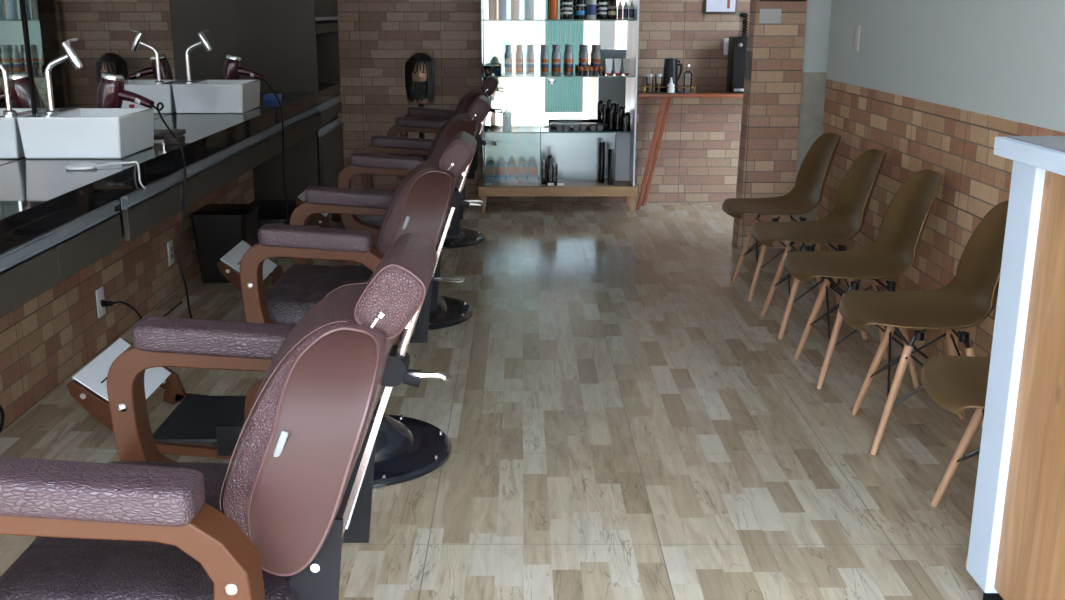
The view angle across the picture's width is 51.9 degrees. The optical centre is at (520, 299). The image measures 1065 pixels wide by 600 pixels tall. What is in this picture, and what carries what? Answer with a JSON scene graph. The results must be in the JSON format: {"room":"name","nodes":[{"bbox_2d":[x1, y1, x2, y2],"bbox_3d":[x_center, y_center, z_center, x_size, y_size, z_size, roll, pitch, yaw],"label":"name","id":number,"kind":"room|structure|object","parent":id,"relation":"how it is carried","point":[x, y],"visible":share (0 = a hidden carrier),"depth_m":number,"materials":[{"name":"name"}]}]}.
{"room":"salon","nodes":[
{"label":"salon","id":0,"kind":"room"},
{"bbox_2d":[0,115,254,430],"bbox_3d":[-1.910,-1.012,3.994,0.200,2.750,8.640,0,15,0],"label":"wall","id":1,"kind":"structure","parent":0,"point":[45,340],"depth_m":4.60,"materials":[{"name":"brick"}]},
{"bbox_2d":[0,0,34,164],"bbox_3d":[-1.802,-0.875,2.398,0.013,1.498,3.085,0,15,0],"label":"wall mirror","id":2,"kind":"object","parent":1,"relation":"attached to","point":[16,93],"visible":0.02,"depth_m":3.87,"materials":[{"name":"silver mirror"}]},
{"bbox_2d":[95,287,105,317],"bbox_3d":[-1.804,0.010,4.699,0.010,0.120,0.075,0,15,0],"label":"wall outlet","id":3,"kind":"object","parent":1,"relation":"attached to","point":[101,311],"visible":1,"depth_m":4.69,"materials":[{"name":"white plastic"}]},
{"bbox_2d":[22,0,245,118],"bbox_3d":[-1.802,-1.683,5.446,0.013,1.498,3.190,0,15,0],"label":"wall mirror","id":4,"kind":"object","parent":1,"relation":"attached to","point":[146,42],"visible":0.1,"depth_m":5.04,"materials":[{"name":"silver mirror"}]},
{"bbox_2d":[0,83,340,253],"bbox_3d":[-1.571,-0.627,4.561,0.473,0.085,7.338,0,15,0],"label":"countertop","id":5,"kind":"structure","parent":1,"relation":"attached to","point":[38,196],"depth_m":3.78,"materials":[{"name":"black stone"}]},
{"bbox_2d":[0,230,59,317],"bbox_3d":[-1.569,0.042,2.431,0.476,0.203,1.476,0,15,0],"label":"drawer unit","id":6,"kind":"object","parent":5,"relation":"attached to","point":[29,269],"visible":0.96,"depth_m":2.96,"materials":[{"name":"laminate"}]},
{"bbox_2d":[17,108,153,158],"bbox_3d":[-1.615,-0.627,4.101,0.365,0.149,0.389,0,15,0],"label":"basin","id":7,"kind":"object","parent":5,"relation":"in","point":[72,133],"visible":1,"depth_m":3.93,"materials":[{"name":"white ceramic"}]},
{"bbox_2d":[45,38,82,113],"bbox_3d":[-1.669,-0.815,3.984,0.154,0.271,0.048,0,15,0],"label":"faucet","id":8,"kind":"object","parent":7,"relation":"on","point":[71,54],"visible":1,"depth_m":3.96,"materials":[{"name":"silver metal"}]},
{"bbox_2d":[50,200,121,281],"bbox_3d":[-1.569,-0.222,3.427,0.476,0.203,0.573,0,15,0],"label":"drawer unit","id":9,"kind":"object","parent":5,"relation":"attached to","point":[82,241],"visible":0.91,"depth_m":3.37,"materials":[{"name":"laminate"}]},
{"bbox_2d":[66,161,145,188],"bbox_3d":[-1.419,-0.415,3.748,0.254,0.102,0.100,-6,16,-21],"label":"charger","id":10,"kind":"object","parent":5,"relation":"on","point":[80,166],"visible":1,"depth_m":3.72,"materials":[{"name":"white plastic"}]},
{"bbox_2d":[97,71,153,107],"bbox_3d":[-1.574,-0.766,4.356,0.248,0.282,0.105,0,15,0],"label":"hair dryer","id":11,"kind":"object","parent":5,"relation":"on","point":[111,93],"visible":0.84,"depth_m":4.31,"materials":[{"name":"red plastic"}]},
{"bbox_2d":[151,102,192,318],"bbox_3d":[-1.426,-0.306,4.606,0.127,1.075,0.735,-3,15,-11],"label":"power cord","id":12,"kind":"object","parent":11,"relation":"hanging from","point":[159,103],"visible":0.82,"depth_m":4.30,"materials":[{"name":"rubber"}]},
{"bbox_2d":[114,172,181,240],"bbox_3d":[-1.569,-0.374,4.000,0.476,0.203,0.593,0,15,0],"label":"drawer unit","id":13,"kind":"object","parent":5,"relation":"attached to","point":[141,210],"visible":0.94,"depth_m":3.93,"materials":[{"name":"laminate"}]},
{"bbox_2d":[154,129,185,137],"bbox_3d":[-1.570,-0.720,4.723,0.200,0.009,0.260,-2,15,-8],"label":"booklet","id":14,"kind":"object","parent":5,"relation":"on","point":[158,133],"visible":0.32,"depth_m":4.72,"materials":[{"name":"paper"}]},
{"bbox_2d":[164,135,184,143],"bbox_3d":[-1.395,-0.645,4.407,0.060,0.027,0.090,0,15,0],"label":"box","id":15,"kind":"object","parent":5,"relation":"on","point":[170,139],"visible":0.87,"depth_m":4.37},
{"bbox_2d":[172,80,259,112],"bbox_3d":[-1.615,-1.088,5.836,0.365,0.149,0.399,0,15,0],"label":"basin","id":16,"kind":"object","parent":5,"relation":"in","point":[203,96],"visible":0.99,"depth_m":5.66,"materials":[{"name":"white ceramic"}]},
{"bbox_2d":[185,30,211,83],"bbox_3d":[-1.669,-1.256,5.647,0.154,0.271,0.048,0,15,0],"label":"faucet","id":17,"kind":"object","parent":16,"relation":"on","point":[201,35],"visible":1,"depth_m":5.63,"materials":[{"name":"silver metal"}]},
{"bbox_2d":[176,130,267,209],"bbox_3d":[-1.569,-0.644,5.019,0.476,0.203,1.504,0,15,0],"label":"drawer unit","id":18,"kind":"object","parent":5,"relation":"attached to","point":[205,176],"visible":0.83,"depth_m":4.88,"materials":[{"name":"laminate"}]},
{"bbox_2d":[222,54,263,79],"bbox_3d":[-1.549,-1.225,6.087,0.248,0.282,0.105,0,15,0],"label":"hair dryer","id":19,"kind":"object","parent":5,"relation":"on","point":[232,67],"visible":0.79,"depth_m":6.04,"materials":[{"name":"red plastic"}]},
{"bbox_2d":[262,77,287,258],"bbox_3d":[-1.393,-0.725,6.203,0.096,1.058,0.226,-7,16,-24],"label":"power cord","id":20,"kind":"object","parent":19,"relation":"hanging from","point":[262,77],"visible":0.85,"depth_m":6.08,"materials":[{"name":"rubber"}]},
{"bbox_2d":[264,93,281,100],"bbox_3d":[-1.480,-1.210,6.523,0.080,0.034,0.130,0,15,0],"label":"box","id":21,"kind":"object","parent":5,"relation":"on","point":[270,96],"visible":0.88,"depth_m":6.46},
{"bbox_2d":[241,0,340,90],"bbox_3d":[-1.569,-2.263,7.436,0.476,1.598,0.936,0,15,0],"label":"cabinet","id":22,"kind":"object","parent":5,"relation":"on","point":[293,44],"visible":0.96,"depth_m":7.13,"materials":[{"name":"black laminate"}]},
{"bbox_2d":[315,23,337,33],"bbox_3d":[-1.562,-1.875,7.539,0.455,0.060,0.885,0,15,0],"label":"shelf","id":23,"kind":"object","parent":22,"relation":"attached to","point":[320,28],"depth_m":7.55,"materials":[{"name":"beige laminate"}]},
{"bbox_2d":[264,105,320,158],"bbox_3d":[-1.569,-1.039,6.508,0.476,0.203,1.564,0,15,0],"label":"drawer unit","id":24,"kind":"object","parent":5,"relation":"attached to","point":[298,127],"visible":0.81,"depth_m":6.40,"materials":[{"name":"laminate"}]},
{"bbox_2d":[167,240,174,265],"bbox_3d":[-1.804,-0.244,5.641,0.010,0.120,0.075,0,15,0],"label":"wall outlet","id":25,"kind":"object","parent":1,"relation":"attached to","point":[170,249],"visible":1,"depth_m":5.62,"materials":[{"name":"white plastic"}]},
{"bbox_2d":[0,203,983,599],"bbox_3d":[0.595,0.375,4.362,5.210,0.120,8.640,0,15,0],"label":"floor","id":26,"kind":"structure","parent":0,"point":[619,416],"depth_m":3.78,"materials":[{"name":"brown wood"}]},
{"bbox_2d":[0,405,4,433],"bbox_3d":[-1.791,0.425,3.617,0.034,0.167,0.379,-2,15,-6],"label":"power cord","id":27,"kind":"object","parent":26,"relation":"on","point":[1,408],"visible":1,"depth_m":3.79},
{"bbox_2d":[101,300,182,318],"bbox_3d":[-1.702,0.012,5.080,0.103,0.217,0.782,2,15,7],"label":"power cord","id":28,"kind":"object","parent":26,"relation":"on","point":[104,303],"visible":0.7,"depth_m":4.73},
{"bbox_2d":[190,204,260,282],"bbox_3d":[-1.575,-0.311,5.959,0.351,0.384,0.320,0,15,0],"label":"trash bin","id":29,"kind":"object","parent":26,"relation":"on","point":[217,228],"visible":0.77,"depth_m":5.81,"materials":[{"name":"black plastic"}]},
{"bbox_2d":[0,233,451,599],"bbox_3d":[-0.749,0.430,1.842,1.272,1.065,0.780,0,15,0],"label":"barber chair","id":30,"kind":"object","parent":26,"relation":"on","point":[273,521],"visible":1,"depth_m":1.56,"materials":[{"name":"leather"}]},
{"bbox_2d":[249,200,296,241],"bbox_3d":[-1.610,-0.488,7.009,0.360,0.189,0.720,0,15,0],"label":"storage box","id":31,"kind":"object","parent":26,"relation":"on","point":[269,211],"visible":0.37,"depth_m":6.91,"materials":[{"name":"black plastic"}]},
{"bbox_2d":[67,131,484,487],"bbox_3d":[-0.749,-0.002,3.496,1.272,1.051,0.780,0,15,0],"label":"barber chair","id":32,"kind":"object","parent":26,"relation":"on","point":[407,449],"visible":0.63,"depth_m":3.38,"materials":[{"name":"leather"}]},
{"bbox_2d":[253,95,343,224],"bbox_3d":[-1.569,-1.017,7.793,0.475,0.812,0.887,0,15,0],"label":"base cabinet","id":33,"kind":"object","parent":26,"relation":"on","point":[317,159],"visible":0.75,"depth_m":7.40,"materials":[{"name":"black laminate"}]},
{"bbox_2d":[217,95,496,330],"bbox_3d":[-0.749,-0.431,5.141,1.272,1.039,0.780,0,15,0],"label":"barber chair","id":34,"kind":"object","parent":26,"relation":"on","point":[450,312],"visible":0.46,"depth_m":4.97,"materials":[{"name":"leather"}]},
{"bbox_2d":[295,75,502,248],"bbox_3d":[-0.749,-0.883,6.863,1.272,1.029,0.780,0,15,0],"label":"barber chair","id":35,"kind":"object","parent":26,"relation":"on","point":[418,119],"visible":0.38,"depth_m":6.72,"materials":[{"name":"leather"}]},
{"bbox_2d":[418,103,424,137],"bbox_3d":[-0.710,-1.039,7.939,0.430,0.776,0.374,0,15,0],"label":"tripod stand","id":36,"kind":"object","parent":26,"relation":"on","point":[421,135],"visible":0.06,"depth_m":7.82,"materials":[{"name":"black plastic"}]},
{"bbox_2d":[405,53,435,103],"bbox_3d":[-0.710,-1.565,7.733,0.219,0.361,0.218,-2,15,-8],"label":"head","id":37,"kind":"object","parent":36,"relation":"on","point":[420,70],"visible":1,"depth_m":7.67},
{"bbox_2d":[478,0,639,212],"bbox_3d":[0.264,-1.636,7.808,1.143,2.000,0.372,0,15,0],"label":"display cabinet","id":38,"kind":"object","parent":26,"relation":"on","point":[536,101],"visible":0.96,"depth_m":7.96,"materials":[{"name":"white wood"}]},
{"bbox_2d":[484,65,490,74],"bbox_3d":[-0.235,-1.626,7.742,0.050,0.070,0.050,0,15,0],"label":"jar","id":39,"kind":"object","parent":38,"relation":"on","point":[487,68],"visible":0.98,"depth_m":7.72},
{"bbox_2d":[485,161,494,182],"bbox_3d":[-0.225,-0.937,7.997,0.070,0.160,0.036,0,15,0],"label":"bottle","id":40,"kind":"object","parent":38,"relation":"on","point":[490,168],"visible":0.95,"depth_m":7.98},
{"bbox_2d":[488,0,495,18],"bbox_3d":[-0.200,-2.063,7.657,0.056,0.190,0.056,0,15,0],"label":"bottle","id":41,"kind":"object","parent":38,"relation":"on","point":[491,3],"visible":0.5,"depth_m":7.64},
{"bbox_2d":[491,112,494,130],"bbox_3d":[-0.200,-1.275,7.814,0.032,0.135,0.032,0,15,0],"label":"bottle","id":42,"kind":"object","parent":38,"relation":"on","point":[492,114],"visible":0.77,"depth_m":7.80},
{"bbox_2d":[494,65,500,74],"bbox_3d":[-0.165,-1.626,7.742,0.050,0.070,0.050,0,15,0],"label":"jar","id":43,"kind":"object","parent":38,"relation":"on","point":[497,68],"visible":1,"depth_m":7.72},
{"bbox_2d":[496,161,505,182],"bbox_3d":[-0.147,-0.937,7.997,0.070,0.160,0.036,0,15,0],"label":"bottle","id":44,"kind":"object","parent":38,"relation":"on","point":[500,168],"visible":1,"depth_m":7.98,"materials":[{"name":"plastic"}]},
{"bbox_2d":[498,0,506,18],"bbox_3d":[-0.130,-2.058,7.658,0.060,0.180,0.060,0,15,0],"label":"bottle","id":45,"kind":"object","parent":38,"relation":"on","point":[502,4],"visible":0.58,"depth_m":7.64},
{"bbox_2d":[502,109,511,130],"bbox_3d":[-0.100,-1.298,7.860,0.068,0.155,0.068,0,15,0],"label":"bottle","id":46,"kind":"object","parent":38,"relation":"on","point":[506,118],"visible":1,"depth_m":7.84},
{"bbox_2d":[505,45,511,74],"bbox_3d":[-0.090,-1.710,7.792,0.054,0.206,0.054,0,15,0],"label":"spray can","id":47,"kind":"object","parent":38,"relation":"on","point":[508,55],"visible":1,"depth_m":7.77,"materials":[{"name":"silver metal"}]},
{"bbox_2d":[507,161,515,182],"bbox_3d":[-0.069,-0.937,7.997,0.070,0.160,0.036,0,15,0],"label":"bottle","id":48,"kind":"object","parent":38,"relation":"on","point":[511,168],"visible":1,"depth_m":7.98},
{"bbox_2d":[511,0,519,18],"bbox_3d":[-0.040,-2.063,7.657,0.060,0.190,0.060,0,15,0],"label":"bottle","id":49,"kind":"object","parent":38,"relation":"on","point":[515,4],"visible":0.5,"depth_m":7.64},
{"bbox_2d":[516,45,522,74],"bbox_3d":[-0.010,-1.710,7.792,0.054,0.206,0.054,0,15,0],"label":"spray can","id":50,"kind":"object","parent":38,"relation":"on","point":[519,55],"visible":1,"depth_m":7.77,"materials":[{"name":"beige metal"}]},
{"bbox_2d":[517,161,526,182],"bbox_3d":[0.009,-0.937,7.997,0.070,0.160,0.036,0,15,0],"label":"bottle","id":51,"kind":"object","parent":38,"relation":"on","point":[522,168],"visible":1,"depth_m":7.98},
{"bbox_2d":[525,0,533,18],"bbox_3d":[0.060,-2.068,7.656,0.064,0.200,0.064,0,15,0],"label":"bottle","id":52,"kind":"object","parent":38,"relation":"on","point":[529,4],"visible":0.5,"depth_m":7.64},
{"bbox_2d":[527,45,534,74],"bbox_3d":[0.070,-1.710,7.792,0.054,0.206,0.054,0,15,0],"label":"spray can","id":53,"kind":"object","parent":38,"relation":"on","point":[530,55],"visible":1,"depth_m":7.77,"materials":[{"name":"silver metal"}]},
{"bbox_2d":[528,161,537,182],"bbox_3d":[0.087,-0.937,7.997,0.070,0.160,0.036,0,15,0],"label":"bottle","id":54,"kind":"object","parent":38,"relation":"on","point":[532,168],"visible":1,"depth_m":7.98,"materials":[{"name":"plastic"}]},
{"bbox_2d":[541,158,545,183],"bbox_3d":[0.165,-0.931,7.926,0.036,0.186,0.030,0,15,0],"label":"perfume bottle","id":55,"kind":"object","parent":38,"relation":"on","point":[543,160],"visible":1,"depth_m":7.91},
{"bbox_2d":[541,45,548,74],"bbox_3d":[0.170,-1.710,7.792,0.054,0.206,0.054,0,15,0],"label":"spray can","id":56,"kind":"object","parent":38,"relation":"on","point":[544,55],"visible":1,"depth_m":7.77,"materials":[{"name":"silver metal"}]},
{"bbox_2d":[546,154,552,184],"bbox_3d":[0.208,-0.940,7.893,0.050,0.220,0.050,0,15,0],"label":"bottle","id":57,"kind":"object","parent":38,"relation":"on","point":[549,167],"visible":1,"depth_m":7.88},
{"bbox_2d":[549,0,557,18],"bbox_3d":[0.228,-2.063,7.657,0.060,0.190,0.060,0,15,0],"label":"bottle","id":58,"kind":"object","parent":38,"relation":"on","point":[553,4],"visible":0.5,"depth_m":7.64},
{"bbox_2d":[552,163,557,184],"bbox_3d":[0.245,-0.906,7.891,0.036,0.156,0.030,0,15,0],"label":"perfume bottle","id":59,"kind":"object","parent":38,"relation":"on","point":[555,165],"visible":1,"depth_m":7.88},
{"bbox_2d":[553,45,560,74],"bbox_3d":[0.255,-1.710,7.792,0.054,0.206,0.054,0,15,0],"label":"spray can","id":60,"kind":"object","parent":38,"relation":"on","point":[556,55],"visible":1,"depth_m":7.77,"materials":[{"name":"silver metal"}]},
{"bbox_2d":[483,74,633,75],"bbox_3d":[0.266,-1.601,7.803,1.071,0.008,0.266,0,15,0],"label":"shelf","id":61,"kind":"object","parent":38,"relation":"attached to","point":[483,74],"depth_m":7.73,"materials":[{"name":"clear glass"}]},
{"bbox_2d":[484,128,632,131],"bbox_3d":[0.266,-1.224,7.903,1.071,0.008,0.266,0,15,0],"label":"shelf","id":62,"kind":"object","parent":38,"relation":"attached to","point":[485,129],"depth_m":7.87,"materials":[{"name":"clear glass"}]},
{"bbox_2d":[484,0,632,127],"bbox_3d":[0.269,-1.948,7.891,1.073,1.398,0.043,0,15,0],"label":"mirror","id":63,"kind":"object","parent":38,"relation":"attached to","point":[570,99],"depth_m":7.95,"materials":[{"name":"silver mirror"}]},
{"bbox_2d":[557,125,569,130],"bbox_3d":[0.300,-1.230,7.816,0.104,0.043,0.031,0,15,0],"label":"sunglasses","id":64,"kind":"object","parent":38,"relation":"on","point":[559,127],"visible":1,"depth_m":7.80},
{"bbox_2d":[562,0,572,18],"bbox_3d":[0.325,-2.072,7.654,0.072,0.210,0.072,0,15,0],"label":"bottle","id":65,"kind":"object","parent":38,"relation":"on","point":[567,5],"visible":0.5,"depth_m":7.64,"materials":[{"name":"plastic"}]},
{"bbox_2d":[566,45,572,74],"bbox_3d":[0.345,-1.710,7.792,0.054,0.206,0.054,0,15,0],"label":"spray can","id":66,"kind":"object","parent":38,"relation":"on","point":[569,54],"visible":1,"depth_m":7.77,"materials":[{"name":"silver metal"}]},
{"bbox_2d":[550,123,607,130],"bbox_3d":[0.420,-1.248,7.873,0.420,0.050,0.060,0,15,0],"label":"display tray","id":67,"kind":"object","parent":38,"relation":"on","point":[553,126],"visible":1,"depth_m":7.84,"materials":[{"name":"plastic"}]},
{"bbox_2d":[573,125,585,130],"bbox_3d":[0.420,-1.230,7.816,0.104,0.043,0.031,0,15,0],"label":"sunglasses","id":68,"kind":"object","parent":38,"relation":"on","point":[576,127],"visible":1,"depth_m":7.80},
{"bbox_2d":[576,0,585,18],"bbox_3d":[0.418,-2.068,7.656,0.068,0.200,0.068,0,15,0],"label":"bottle","id":69,"kind":"object","parent":38,"relation":"on","point":[580,4],"visible":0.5,"depth_m":7.64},
{"bbox_2d":[581,45,588,74],"bbox_3d":[0.455,-1.710,7.792,0.054,0.206,0.054,0,15,0],"label":"spray can","id":70,"kind":"object","parent":38,"relation":"on","point":[584,55],"visible":0.8,"depth_m":7.77,"materials":[{"name":"silver metal"}]},
{"bbox_2d":[587,0,596,18],"bbox_3d":[0.497,-2.068,7.656,0.064,0.200,0.064,0,15,0],"label":"bottle","id":71,"kind":"object","parent":38,"relation":"on","point":[591,4],"visible":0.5,"depth_m":7.64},
{"bbox_2d":[590,125,602,130],"bbox_3d":[0.540,-1.230,7.816,0.104,0.043,0.031,0,15,0],"label":"sunglasses","id":72,"kind":"object","parent":38,"relation":"on","point":[593,127],"visible":1,"depth_m":7.80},
{"bbox_2d":[594,45,600,74],"bbox_3d":[0.545,-1.710,7.792,0.054,0.206,0.054,0,15,0],"label":"spray can","id":73,"kind":"object","parent":38,"relation":"on","point":[597,55],"visible":0.8,"depth_m":7.77,"materials":[{"name":"silver metal"}]},
{"bbox_2d":[598,141,604,182],"bbox_3d":[0.590,-1.007,7.989,0.044,0.300,0.044,0,15,0],"label":"tin","id":74,"kind":"object","parent":38,"relation":"on","point":[601,143],"visible":1,"depth_m":7.97,"materials":[{"name":"metal"}]},
{"bbox_2d":[599,0,607,18],"bbox_3d":[0.575,-2.063,7.657,0.060,0.190,0.060,0,15,0],"label":"bottle","id":75,"kind":"object","parent":38,"relation":"on","point":[602,3],"visible":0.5,"depth_m":7.64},
{"bbox_2d":[601,104,607,122],"bbox_3d":[0.600,-1.315,7.855,0.044,0.190,0.044,0,15,0],"label":"flask","id":76,"kind":"object","parent":38,"relation":"on","point":[604,119],"visible":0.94,"depth_m":7.83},
{"bbox_2d":[605,59,612,75],"bbox_3d":[0.620,-1.643,7.717,0.048,0.116,0.032,9,17,29],"label":"tube","id":77,"kind":"object","parent":38,"relation":"on","point":[608,62],"visible":1,"depth_m":7.71,"materials":[{"name":"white plastic"}]},
{"bbox_2d":[608,148,613,184],"bbox_3d":[0.650,-0.962,7.897,0.044,0.260,0.044,0,15,0],"label":"tin","id":78,"kind":"object","parent":38,"relation":"on","point":[610,150],"visible":1,"depth_m":7.88,"materials":[{"name":"metal"}]},
{"bbox_2d":[608,107,613,130],"bbox_3d":[0.645,-1.295,7.830,0.044,0.165,0.044,0,15,0],"label":"flask","id":79,"kind":"object","parent":38,"relation":"on","point":[611,110],"visible":1,"depth_m":7.81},
{"bbox_2d":[608,0,616,18],"bbox_3d":[0.640,-2.058,7.658,0.056,0.180,0.056,0,15,0],"label":"bottle","id":80,"kind":"object","parent":38,"relation":"on","point":[612,3],"visible":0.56,"depth_m":7.64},
{"bbox_2d":[610,102,616,121],"bbox_3d":[0.665,-1.327,7.883,0.044,0.200,0.044,0,15,0],"label":"flask","id":81,"kind":"object","parent":38,"relation":"on","point":[613,104],"visible":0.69,"depth_m":7.85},
{"bbox_2d":[614,111,620,130],"bbox_3d":[0.690,-1.278,7.814,0.044,0.140,0.044,0,15,0],"label":"flask","id":82,"kind":"object","parent":38,"relation":"on","point":[617,124],"visible":1,"depth_m":7.80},
{"bbox_2d":[614,59,621,75],"bbox_3d":[0.682,-1.643,7.717,0.048,0.116,0.032,9,17,29],"label":"tube","id":83,"kind":"object","parent":38,"relation":"on","point":[617,62],"visible":1,"depth_m":7.71,"materials":[{"name":"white plastic"}]},
{"bbox_2d":[617,2,622,18],"bbox_3d":[0.695,-2.029,7.666,0.036,0.120,0.036,0,15,0],"label":"bottle","id":84,"kind":"object","parent":38,"relation":"on","point":[620,7],"visible":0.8,"depth_m":7.66,"materials":[{"name":"white plastic"}]},
{"bbox_2d":[621,115,626,131],"bbox_3d":[0.735,-1.258,7.788,0.044,0.115,0.044,0,15,0],"label":"flask","id":85,"kind":"object","parent":38,"relation":"on","point":[624,117],"visible":1,"depth_m":7.77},
{"bbox_2d":[623,2,628,18],"bbox_3d":[0.735,-2.029,7.666,0.036,0.120,0.036,0,15,0],"label":"bottle","id":86,"kind":"object","parent":38,"relation":"on","point":[625,7],"visible":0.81,"depth_m":7.66,"materials":[{"name":"white plastic"}]},
{"bbox_2d":[623,59,629,75],"bbox_3d":[0.744,-1.643,7.717,0.048,0.116,0.032,9,17,29],"label":"tube","id":87,"kind":"object","parent":38,"relation":"on","point":[626,62],"visible":1,"depth_m":7.71,"materials":[{"name":"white plastic"}]},
{"bbox_2d":[625,112,630,130],"bbox_3d":[0.765,-1.286,7.863,0.044,0.130,0.044,0,15,0],"label":"flask","id":88,"kind":"object","parent":38,"relation":"on","point":[627,114],"visible":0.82,"depth_m":7.84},
{"bbox_2d":[629,2,633,18],"bbox_3d":[0.775,-2.029,7.666,0.036,0.120,0.036,0,15,0],"label":"bottle","id":89,"kind":"object","parent":38,"relation":"on","point":[631,7],"visible":0.88,"depth_m":7.66,"materials":[{"name":"white plastic"}]},
{"bbox_2d":[636,91,742,209],"bbox_3d":[1.351,-1.103,8.056,1.018,0.842,0.338,0,15,0],"label":"table","id":90,"kind":"object","parent":26,"relation":"on","point":[666,99],"visible":0.8,"depth_m":7.93,"materials":[{"name":"brown wood"}]},
{"bbox_2d":[643,85,695,93],"bbox_3d":[1.065,-1.515,7.875,0.377,0.048,0.151,0,15,0],"label":"serving tray","id":91,"kind":"object","parent":90,"relation":"on","point":[653,92],"visible":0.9,"depth_m":7.83,"materials":[{"name":"gold metal"}]},
{"bbox_2d":[646,74,653,91],"bbox_3d":[0.925,-1.559,7.863,0.052,0.125,0.052,0,15,0],"label":"glass jar","id":92,"kind":"object","parent":91,"relation":"on","point":[647,75],"visible":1,"depth_m":7.86,"materials":[{"name":"white"}]},
{"bbox_2d":[655,74,662,91],"bbox_3d":[0.990,-1.559,7.863,0.052,0.125,0.052,0,15,0],"label":"glass jar","id":93,"kind":"object","parent":91,"relation":"on","point":[656,75],"visible":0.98,"depth_m":7.86,"materials":[{"name":"white"}]},
{"bbox_2d":[667,78,674,92],"bbox_3d":[1.072,-1.535,7.812,0.052,0.105,0.052,0,15,0],"label":"bottle","id":94,"kind":"object","parent":91,"relation":"on","point":[671,89],"visible":1,"depth_m":7.80,"materials":[{"name":"white plastic"}]},
{"bbox_2d":[683,64,691,91],"bbox_3d":[1.198,-1.595,7.854,0.060,0.200,0.060,0,15,0],"label":"glass bottle","id":95,"kind":"object","parent":91,"relation":"on","point":[687,65],"visible":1,"depth_m":7.87,"materials":[{"name":"clear"}]},
{"bbox_2d":[662,58,682,91],"bbox_3d":[1.081,-1.618,7.863,0.126,0.240,0.111,11,18,35],"label":"jug","id":96,"kind":"object","parent":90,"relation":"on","point":[670,64],"visible":0.92,"depth_m":7.83,"materials":[{"name":"black plastic"}]},
{"bbox_2d":[726,36,747,92],"bbox_3d":[1.603,-1.692,7.865,0.195,0.392,0.228,0,15,0],"label":"coffee machine","id":97,"kind":"object","parent":90,"relation":"on","point":[737,48],"visible":0.52,"depth_m":7.78,"materials":[{"name":"black plastic"}]},
{"bbox_2d":[732,0,806,247],"bbox_3d":[1.500,-1.671,6.478,0.330,2.750,0.180,0,15,0],"label":"wall pier","id":98,"kind":"object","parent":26,"relation":"on","point":[767,160],"visible":0.89,"depth_m":6.54,"materials":[{"name":"brick"}]},
{"bbox_2d":[759,9,781,22],"bbox_3d":[1.455,-1.656,6.383,0.125,0.082,0.010,0,15,0],"label":"light switch","id":99,"kind":"object","parent":98,"relation":"attached to","point":[766,15],"visible":1,"depth_m":6.38,"materials":[{"name":"white plastic"}]},
{"bbox_2d":[722,133,840,300],"bbox_3d":[1.324,-0.437,5.605,0.563,0.818,0.466,-1,15,-2],"label":"shell chair","id":100,"kind":"object","parent":26,"relation":"on","point":[805,196],"visible":0.96,"depth_m":5.63,"materials":[{"name":"brown plastic"}]},
{"bbox_2d":[751,149,886,339],"bbox_3d":[1.334,-0.266,4.957,0.563,0.818,0.466,0,15,0],"label":"shell chair","id":101,"kind":"object","parent":26,"relation":"on","point":[846,219],"visible":0.92,"depth_m":4.98,"materials":[{"name":"plastic"}]},
{"bbox_2d":[784,170,942,388],"bbox_3d":[1.334,-0.097,4.319,0.563,0.818,0.466,0,15,0],"label":"shell chair","id":102,"kind":"object","parent":26,"relation":"on","point":[893,252],"visible":0.96,"depth_m":4.33,"materials":[{"name":"plastic"}]},
{"bbox_2d":[839,200,1008,455],"bbox_3d":[1.362,0.076,3.668,0.563,0.818,0.466,2,15,7],"label":"shell chair","id":103,"kind":"object","parent":26,"relation":"on","point":[969,298],"visible":0.78,"depth_m":3.69,"materials":[{"name":"plastic"}]},
{"bbox_2d":[921,355,990,566],"bbox_3d":[1.379,0.270,2.939,0.563,0.818,0.466,2,15,7],"label":"shell chair","id":104,"kind":"object","parent":26,"relation":"on","point":[955,383],"visible":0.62,"depth_m":3.04,"materials":[{"name":"plastic"}]},
{"bbox_2d":[966,136,1064,599],"bbox_3d":[1.353,0.385,1.845,0.575,1.147,1.570,0,15,0],"label":"reception desk","id":105,"kind":"object","parent":26,"relation":"on","point":[1016,551],"depth_m":2.40,"materials":[{"name":"white laminate"}]},
{"bbox_2d":[337,0,749,202],"bbox_3d":[0.695,-2.094,8.073,5.010,2.750,0.200,0,15,0],"label":"wall","id":106,"kind":"structure","parent":0,"point":[697,161],"depth_m":8.09,"materials":[{"name":"brick"}]},
{"bbox_2d":[704,0,737,13],"bbox_3d":[1.450,-2.244,7.916,0.240,0.340,0.024,0,15,0],"label":"picture frame","id":107,"kind":"object","parent":106,"relation":"attached to","point":[710,6],"visible":1,"depth_m":7.94,"materials":[{"name":"paper"}]},
{"bbox_2d":[723,38,728,54],"bbox_3d":[1.505,-1.859,8.027,0.035,0.120,0.008,0,15,0],"label":"wall outlet","id":108,"kind":"object","parent":106,"relation":"attached to","point":[726,40],"visible":0.87,"depth_m":8.02,"materials":[{"name":"white plastic"}]},
{"bbox_2d":[741,13,748,35],"bbox_3d":[1.627,-2.005,7.971,0.055,0.170,0.040,0,15,0],"label":"power cord","id":109,"kind":"object","parent":106,"relation":"attached to","point":[744,15],"visible":0.99,"depth_m":7.96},
{"bbox_2d":[792,0,831,245],"bbox_3d":[1.940,-1.674,6.488,0.560,2.750,0.080,0,15,0],"label":"wall","id":110,"kind":"structure","parent":0,"point":[813,83],"depth_m":6.54,"materials":[{"name":"paint"}]},
{"bbox_2d":[814,0,1064,357],"bbox_3d":[1.820,-0.736,2.950,0.200,2.750,6.480,0,15,0],"label":"wall","id":111,"kind":"structure","parent":0,"point":[1004,59],"depth_m":4.47,"materials":[{"name":"brick"}]},
{"bbox_2d":[852,25,859,50],"bbox_3d":[1.714,-1.341,5.604,0.010,0.125,0.100,0,15,0],"label":"light switch","id":112,"kind":"object","parent":111,"relation":"attached to","point":[856,29],"visible":1,"depth_m":5.59,"materials":[{"name":"white plastic"}]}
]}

